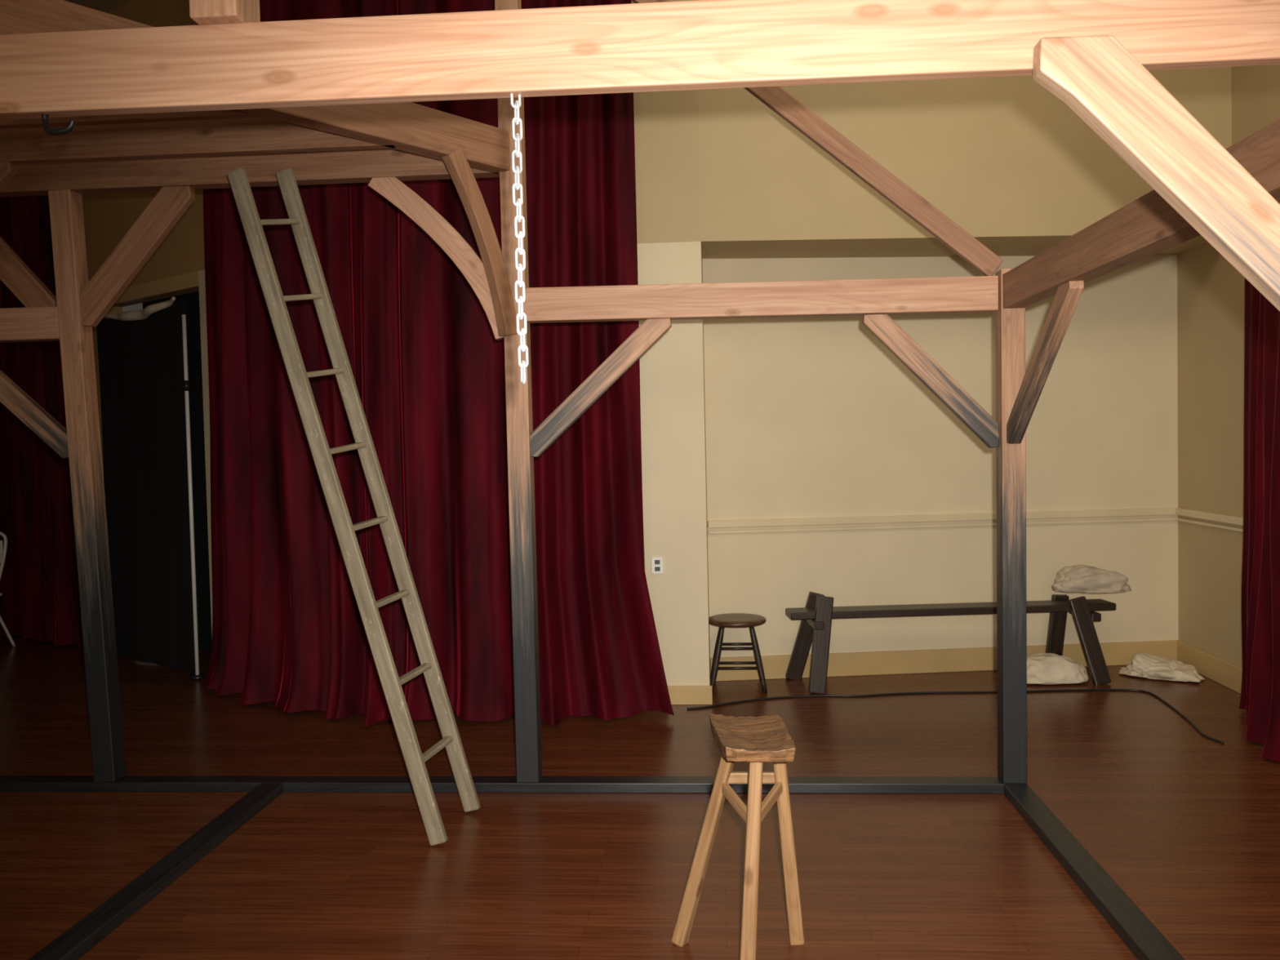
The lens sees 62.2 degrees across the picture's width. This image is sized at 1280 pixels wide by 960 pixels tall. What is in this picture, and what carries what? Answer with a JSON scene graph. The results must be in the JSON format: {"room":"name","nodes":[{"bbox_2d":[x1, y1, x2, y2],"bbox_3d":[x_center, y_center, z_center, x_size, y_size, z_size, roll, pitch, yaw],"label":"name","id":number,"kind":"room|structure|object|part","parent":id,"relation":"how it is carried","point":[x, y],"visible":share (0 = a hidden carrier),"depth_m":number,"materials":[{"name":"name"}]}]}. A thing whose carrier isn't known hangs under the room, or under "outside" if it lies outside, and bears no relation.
{"room":"theater stage","nodes":[
{"label":"theater stage","id":0,"kind":"room"},
{"bbox_2d":[63,0,130,13],"bbox_3d":[-1.615,-3.397,3.498,10.000,0.100,12.200,-1,2,4],"label":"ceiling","id":1,"kind":"structure","parent":0,"point":[104,6],"depth_m":7.70,"materials":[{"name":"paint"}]},
{"bbox_2d":[73,0,204,577],"bbox_3d":[-3.845,-1.062,7.982,5.297,4.800,0.100,0,3,39],"label":"wall","id":2,"kind":"structure","parent":0,"point":[108,217],"depth_m":7.62,"materials":[{"name":"paint"}]},
{"bbox_2d":[0,195,83,648],"bbox_3d":[-5.055,-1.039,8.738,1.588,4.728,0.175,0,3,40],"label":"stage curtain","id":3,"kind":"object","parent":2,"relation":"hanging from","point":[40,598],"visible":0.59,"depth_m":8.65,"materials":[{"name":"red fabric"}]},
{"bbox_2d":[113,271,199,305],"bbox_3d":[-3.505,-1.366,7.606,1.376,0.100,0.030,0,3,39],"label":"door frame","id":4,"kind":"structure","parent":2,"relation":"attached to","point":[190,280],"depth_m":7.49,"materials":[{"name":"brown wood"}]},
{"bbox_2d":[198,269,212,637],"bbox_3d":[-2.893,-0.032,7.185,0.117,2.760,0.094,-1,2,4],"label":"door frame","id":5,"kind":"structure","parent":2,"relation":"in","point":[202,282],"depth_m":7.17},
{"bbox_2d":[142,291,212,651],"bbox_3d":[-3.175,-0.057,8.027,2.107,2.760,0.050,0,3,39],"label":"door frame","id":6,"kind":"structure","parent":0,"point":[193,308],"depth_m":8.17,"materials":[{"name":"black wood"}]},
{"bbox_2d":[533,359,674,725],"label":"stage curtain","id":7,"kind":"object","parent":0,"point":[600,657],"depth_m":5.94,"materials":[{"name":"red fabric"}]},
{"bbox_2d":[0,632,1279,959],"bbox_3d":[-1.507,1.498,3.679,10.000,0.100,12.200,-1,2,4],"label":"floor","id":8,"kind":"structure","parent":0,"point":[1185,823],"depth_m":4.18,"materials":[{"name":"laminate"}]},
{"bbox_2d":[0,531,16,646],"bbox_3d":[-5.271,0.886,8.322,0.473,0.959,0.522,-1,2,4],"label":"folding chair","id":9,"kind":"object","parent":8,"relation":"on","point":[3,548],"visible":1,"depth_m":8.44,"materials":[{"name":"grey metal"}]},
{"bbox_3d":[-5.267,0.574,8.456,0.400,0.180,0.015,-1,2,4],"label":"backrest","id":10,"kind":"part","parent":9,"relation":"part of","materials":[{"name":"white plastic"}]},
{"bbox_3d":[-5.273,0.887,8.293,0.473,0.959,0.464,-1,2,4],"label":"frame","id":11,"kind":"part","parent":9,"relation":"part of","materials":[{"name":"white plastic"}]},
{"bbox_3d":[-5.264,1.125,8.350,0.427,0.480,0.482,-1,2,4],"label":"frame","id":12,"kind":"part","parent":9,"relation":"part of","materials":[{"name":"white plastic"}]},
{"bbox_2d":[96,296,200,674],"bbox_3d":[-3.558,0.037,7.651,1.327,2.596,0.105,0,3,39],"label":"drape","id":13,"kind":"object","parent":8,"relation":"on","point":[140,355],"visible":0.96,"depth_m":7.65,"materials":[{"name":"fabric"}]},
{"bbox_2d":[182,314,204,680],"bbox_3d":[-3.029,0.122,7.154,0.099,2.460,0.099,-1,2,4],"label":"stand pole","id":14,"kind":"object","parent":8,"relation":"on","point":[197,676],"visible":1,"depth_m":7.15,"materials":[{"name":"silver metal"}]},
{"bbox_2d":[203,187,391,727],"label":"stage curtain","id":15,"kind":"object","parent":8,"relation":"on","point":[288,629],"depth_m":6.41,"materials":[{"name":"red fabric"}]},
{"bbox_2d":[226,167,480,845],"bbox_3d":[-1.151,0.062,4.265,0.874,2.703,0.406,-1,2,4],"label":"wooden ladder","id":16,"kind":"object","parent":8,"relation":"on","point":[415,760],"visible":1,"depth_m":4.16,"materials":[{"name":"weathered wood"}]},
{"bbox_2d":[297,182,514,722],"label":"stage curtain","id":17,"kind":"object","parent":8,"relation":"on","point":[425,349],"depth_m":5.94,"materials":[{"name":"red fabric"}]},
{"bbox_2d":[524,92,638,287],"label":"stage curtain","id":18,"kind":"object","parent":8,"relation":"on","point":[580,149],"depth_m":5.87,"materials":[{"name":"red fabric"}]},
{"bbox_2d":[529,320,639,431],"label":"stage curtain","id":19,"kind":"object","parent":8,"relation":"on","point":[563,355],"depth_m":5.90,"materials":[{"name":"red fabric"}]},
{"bbox_2d":[0,0,1279,959],"bbox_3d":[-1.242,-0.548,3.380,5.850,4.000,2.800,-1,2,4],"label":"frame","id":20,"kind":"object","parent":8,"relation":"on","point":[92,100],"visible":0.98,"depth_m":3.89,"materials":[{"name":"brown wood"}]},
{"bbox_3d":[-3.342,-0.698,4.881,1.450,0.145,0.090,-1,2,4],"label":"rail","id":21,"kind":"part","parent":20,"relation":"part of","materials":[{"name":"brown wood"}]},
{"bbox_3d":[-2.523,0.039,4.850,0.100,2.687,0.100,-3,2,4],"label":"post","id":22,"kind":"part","parent":20,"relation":"part of","materials":[{"name":"brown wood"}]},
{"bbox_3d":[-1.756,1.440,3.444,0.100,0.045,2.700,-1,2,4],"label":"sill","id":23,"kind":"part","parent":20,"relation":"part of","materials":[{"name":"black wood"}]},
{"bbox_3d":[-0.804,-1.682,1.985,0.090,1.650,0.110,-1,2,4],"label":"post","id":24,"kind":"part","parent":20,"relation":"part of","materials":[{"name":"brown wood"}]},
{"bbox_3d":[-1.996,-1.383,4.757,2.778,0.140,0.090,-1,2,4],"label":"plate","id":25,"kind":"part","parent":20,"relation":"part of","materials":[{"name":"brown wood"}]},
{"bbox_3d":[-0.844,-1.008,4.678,0.176,0.949,0.050,-40,-1,5],"label":"brace plate","id":26,"kind":"part","parent":20,"relation":"part of","materials":[{"name":"brown wood"}]},
{"bbox_3d":[-1.176,1.377,4.804,5.700,0.045,0.100,-1,2,4],"label":"sill","id":27,"kind":"part","parent":20,"relation":"part of","materials":[{"name":"black wood"}]},
{"bbox_3d":[-0.541,-0.634,4.680,0.100,3.955,0.100,-1,2,4],"label":"post","id":28,"kind":"part","parent":20,"relation":"part of","materials":[{"name":"brown wood"}]},
{"bbox_2d":[510,93,528,384],"bbox_3d":[-0.226,-0.459,1.990,0.019,0.559,0.017,0,2,21],"label":"hanging chain","id":29,"kind":"object","parent":20,"relation":"hanging from","point":[516,120],"visible":0.98,"depth_m":1.99,"materials":[{"name":"metal"}]},
{"bbox_3d":[-0.190,-0.418,4.653,0.859,0.095,0.050,-44,-1,5],"label":"brace rail","id":30,"kind":"part","parent":20,"relation":"part of","materials":[{"name":"brown wood"}]},
{"bbox_3d":[0.510,-0.779,4.599,2.020,0.145,0.090,-1,2,4],"label":"rail","id":31,"kind":"part","parent":20,"relation":"part of","materials":[{"name":"brown wood"}]},
{"bbox_3d":[1.260,-0.440,4.547,0.095,0.802,0.050,-45,-1,4],"label":"brace rail","id":32,"kind":"part","parent":20,"relation":"part of","materials":[{"name":"brown wood"}]},
{"bbox_3d":[1.594,0.204,4.558,0.100,2.195,0.100,-1,2,4],"label":"post","id":33,"kind":"part","parent":20,"relation":"part of","materials":[{"name":"brown wood"}]},
{"bbox_3d":[1.513,1.377,3.205,0.100,0.045,2.700,-1,2,4],"label":"sill","id":34,"kind":"part","parent":20,"relation":"part of","materials":[{"name":"black wood"}]},
{"bbox_3d":[1.472,-0.737,3.146,0.090,0.145,2.660,-1,2,4],"label":"rail","id":35,"kind":"part","parent":20,"relation":"part of","materials":[{"name":"brown wood"}]},
{"bbox_2d":[708,613,767,693],"bbox_3d":[0.600,1.073,6.550,0.364,0.450,0.364,-1,2,4],"label":"round stool","id":36,"kind":"object","parent":8,"relation":"on","point":[731,620],"visible":0.99,"depth_m":6.47,"materials":[{"name":"brown wood"}]},
{"bbox_3d":[0.481,1.085,6.632,0.109,0.425,0.039,0,2,24],"label":"leg","id":37,"kind":"part","parent":36,"relation":"part of","materials":[{"name":"brown wood"}]},
{"bbox_3d":[0.471,1.091,6.487,0.105,0.425,0.051,-1,2,4],"label":"leg","id":38,"kind":"part","parent":36,"relation":"part of","materials":[{"name":"brown wood"}]},
{"bbox_3d":[0.596,0.865,6.542,0.364,0.032,0.364,-1,2,4],"label":"seat","id":39,"kind":"part","parent":36,"relation":"part of","materials":[{"name":"brown wood"}]},
{"bbox_3d":[0.720,1.086,6.469,0.109,0.425,0.039,0,2,24],"label":"leg","id":40,"kind":"part","parent":36,"relation":"part of","materials":[{"name":"brown wood"}]},
{"bbox_2d":[671,713,804,959],"bbox_3d":[0.282,1.079,3.096,0.407,0.711,0.370,-1,2,4],"label":"stool","id":41,"kind":"object","parent":8,"relation":"on","point":[755,740],"visible":1,"depth_m":3.14,"materials":[{"name":"brown wood"}]},
{"bbox_3d":[0.201,1.092,3.207,0.042,0.702,0.046,20,13,30],"label":"leg","id":42,"kind":"part","parent":41,"relation":"part of","materials":[{"name":"brown wood"}]},
{"bbox_3d":[0.313,1.098,2.980,0.046,0.673,0.042,2,2,4],"label":"leg","id":43,"kind":"part","parent":41,"relation":"part of","materials":[{"name":"brown wood"}]},
{"bbox_3d":[0.320,0.749,3.080,0.223,0.053,0.378,-1,2,1],"label":"seat","id":44,"kind":"part","parent":41,"relation":"part of","materials":[{"name":"brown wood"}]},
{"bbox_3d":[0.443,1.087,3.196,0.046,0.683,0.042,-6,11,4],"label":"leg","id":45,"kind":"part","parent":41,"relation":"part of","materials":[{"name":"brown wood"}]},
{"bbox_2d":[785,591,1115,693],"bbox_3d":[1.939,0.978,6.640,2.034,0.596,0.442,-1,2,-3],"label":"sawhorse","id":46,"kind":"object","parent":8,"relation":"on","point":[816,616],"visible":0.93,"depth_m":6.53,"materials":[{"name":"black wood"}]},
{"bbox_3d":[1.051,0.998,6.755,0.100,0.587,0.045,14,10,-3],"label":"leg","id":47,"kind":"part","parent":46,"relation":"part of","materials":[{"name":"brown wood"}]},
{"bbox_3d":[1.100,1.001,6.447,0.100,0.588,0.045,7,-7,-3],"label":"leg","id":48,"kind":"part","parent":46,"relation":"part of","materials":[{"name":"brown wood"}]},
{"bbox_3d":[2.679,0.987,6.830,0.100,0.513,0.045,1,12,-3],"label":"leg","id":49,"kind":"part","parent":46,"relation":"part of","materials":[{"name":"brown wood"}]},
{"bbox_3d":[2.763,0.989,6.523,0.100,0.541,0.045,-14,-7,-2],"label":"leg","id":50,"kind":"part","parent":46,"relation":"part of","materials":[{"name":"brown wood"}]},
{"bbox_2d":[1051,564,1131,593],"bbox_3d":[2.826,0.619,6.663,0.502,0.176,0.282,-1,2,4],"label":"crumpled cloth","id":51,"kind":"object","parent":46,"relation":"on","point":[1083,579],"visible":1,"depth_m":6.56,"materials":[{"name":"white fabric"}]},
{"bbox_2d":[686,688,1224,743],"bbox_3d":[1.614,1.293,5.858,2.716,0.012,1.114,-1,2,4],"label":"extension cord","id":52,"kind":"object","parent":8,"relation":"on","point":[1063,690],"visible":0.98,"depth_m":6.31,"materials":[{"name":"black plastic"}]},
{"bbox_2d":[1026,653,1088,684],"bbox_3d":[2.528,1.167,6.586,0.483,0.170,0.278,-1,2,4],"label":"crumpled cloth","id":53,"kind":"object","parent":8,"relation":"on","point":[1042,668],"visible":0.75,"depth_m":6.48,"materials":[{"name":"white fabric"}]},
{"bbox_2d":[1119,652,1204,682],"bbox_3d":[3.277,1.163,6.680,0.481,0.138,0.390,0,2,23],"label":"crumpled cloth","id":54,"kind":"object","parent":8,"relation":"on","point":[1146,665],"visible":1,"depth_m":6.60,"materials":[{"name":"white fabric"}]},
{"bbox_2d":[701,250,710,685],"bbox_3d":[0.366,-0.045,6.529,0.080,2.690,0.530,-1,2,4],"label":"wall","id":55,"kind":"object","parent":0,"point":[701,251],"depth_m":6.48,"materials":[{"name":"beige paint"}]},
{"bbox_2d":[631,0,1231,685],"bbox_3d":[0.827,-1.100,6.238,5.291,4.800,0.246,-1,2,1],"label":"wall","id":56,"kind":"structure","parent":0,"point":[1002,157],"depth_m":6.15,"materials":[{"name":"beige paint"}]},
{"bbox_2d":[651,556,663,573],"bbox_3d":[0.102,0.499,6.195,0.070,0.100,0.016,-1,2,4],"label":"wall outlet","id":57,"kind":"object","parent":56,"relation":"attached to","point":[657,562],"visible":1,"depth_m":6.19,"materials":[{"name":"white plastic"}]},
{"bbox_2d":[654,560,659,564],"bbox_3d":[0.101,0.479,6.190,0.030,0.024,0.008,-1,2,4],"label":"socket","id":58,"kind":"object","parent":57,"relation":"attached to","point":[656,562],"depth_m":6.19,"materials":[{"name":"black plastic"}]},
{"bbox_2d":[654,566,660,571],"bbox_3d":[0.102,0.519,6.191,0.030,0.024,0.008,-1,2,4],"label":"socket","id":59,"kind":"object","parent":57,"relation":"attached to","point":[656,568],"depth_m":6.19,"materials":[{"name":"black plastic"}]},
{"bbox_2d":[667,685,712,705],"bbox_3d":[-0.672,1.279,6.279,2.195,0.110,0.020,-1,2,4],"label":"baseboard","id":60,"kind":"structure","parent":56,"relation":"attached to","point":[678,695],"depth_m":6.20,"materials":[{"name":"paint"}]},
{"bbox_2d":[702,254,1178,657],"bbox_3d":[1.981,-0.145,6.929,3.136,2.790,0.100,-1,2,-4],"label":"wall recess","id":61,"kind":"structure","parent":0,"point":[806,417],"depth_m":6.87,"materials":[{"name":"beige paint"}]},
{"bbox_2d":[707,507,1176,528],"bbox_3d":[1.994,0.244,6.879,3.135,0.045,0.030,-1,2,-4],"label":"trim","id":62,"kind":"structure","parent":61,"relation":"attached to","point":[1162,511],"depth_m":6.85,"materials":[{"name":"beige paint"}]},
{"bbox_2d":[707,517,1178,533],"bbox_3d":[1.995,0.297,6.888,3.135,0.020,0.015,-1,2,-4],"label":"trim","id":63,"kind":"structure","parent":61,"relation":"attached to","point":[1162,518],"depth_m":6.87,"materials":[{"name":"beige paint"}]},
{"bbox_2d":[710,640,1179,681],"bbox_3d":[2.015,1.176,6.918,3.135,0.150,0.020,-1,2,-4],"label":"baseboard","id":64,"kind":"structure","parent":61,"relation":"attached to","point":[977,659],"depth_m":6.89,"materials":[{"name":"paint"}]},
{"bbox_2d":[701,236,1208,258],"bbox_3d":[1.937,-1.478,6.583,3.184,0.100,0.636,-1,2,-2],"label":"alcove ceiling","id":65,"kind":"structure","parent":61,"relation":"attached to","point":[1009,247],"depth_m":6.51,"materials":[{"name":"beige paint"}]},
{"bbox_2d":[1177,64,1279,667],"bbox_3d":[3.228,-1.002,2.161,0.100,4.800,9.850,-1,2,4],"label":"wall","id":66,"kind":"structure","parent":0,"point":[1211,290],"depth_m":6.48,"materials":[{"name":"beige paint"}]},
{"bbox_2d":[1177,640,1242,693],"bbox_3d":[3.218,1.323,2.236,0.020,0.150,9.620,-1,2,4],"label":"baseboard","id":67,"kind":"structure","parent":66,"relation":"attached to","point":[1229,675],"depth_m":6.53,"materials":[{"name":"paint"}]},
{"bbox_2d":[1176,507,1243,525],"bbox_3d":[3.502,0.226,6.478,0.030,0.045,1.000,-1,2,4],"label":"trim","id":68,"kind":"structure","parent":66,"relation":"attached to","point":[1229,519],"depth_m":6.48,"materials":[{"name":"beige paint"}]},
{"bbox_2d":[1178,517,1243,532],"bbox_3d":[3.510,0.278,6.479,0.015,0.020,1.000,-1,2,4],"label":"trim","id":69,"kind":"structure","parent":66,"relation":"attached to","point":[1227,527],"depth_m":6.50,"materials":[{"name":"beige paint"}]},
{"bbox_3d":[3.103,-1.129,4.594,0.491,0.030,2.718,-1,2,4],"label":"curtain rod","id":70,"kind":"object","parent":66,"relation":"attached to","visible":0},
{"bbox_2d":[1239,278,1279,761],"bbox_3d":[2.978,0.095,4.706,0.293,2.408,2.208,-1,2,13],"label":"stage curtain","id":71,"kind":"object","parent":70,"relation":"hanging from","point":[1260,566],"visible":0.92,"depth_m":5.18,"materials":[{"name":"red fabric"}]}
]}

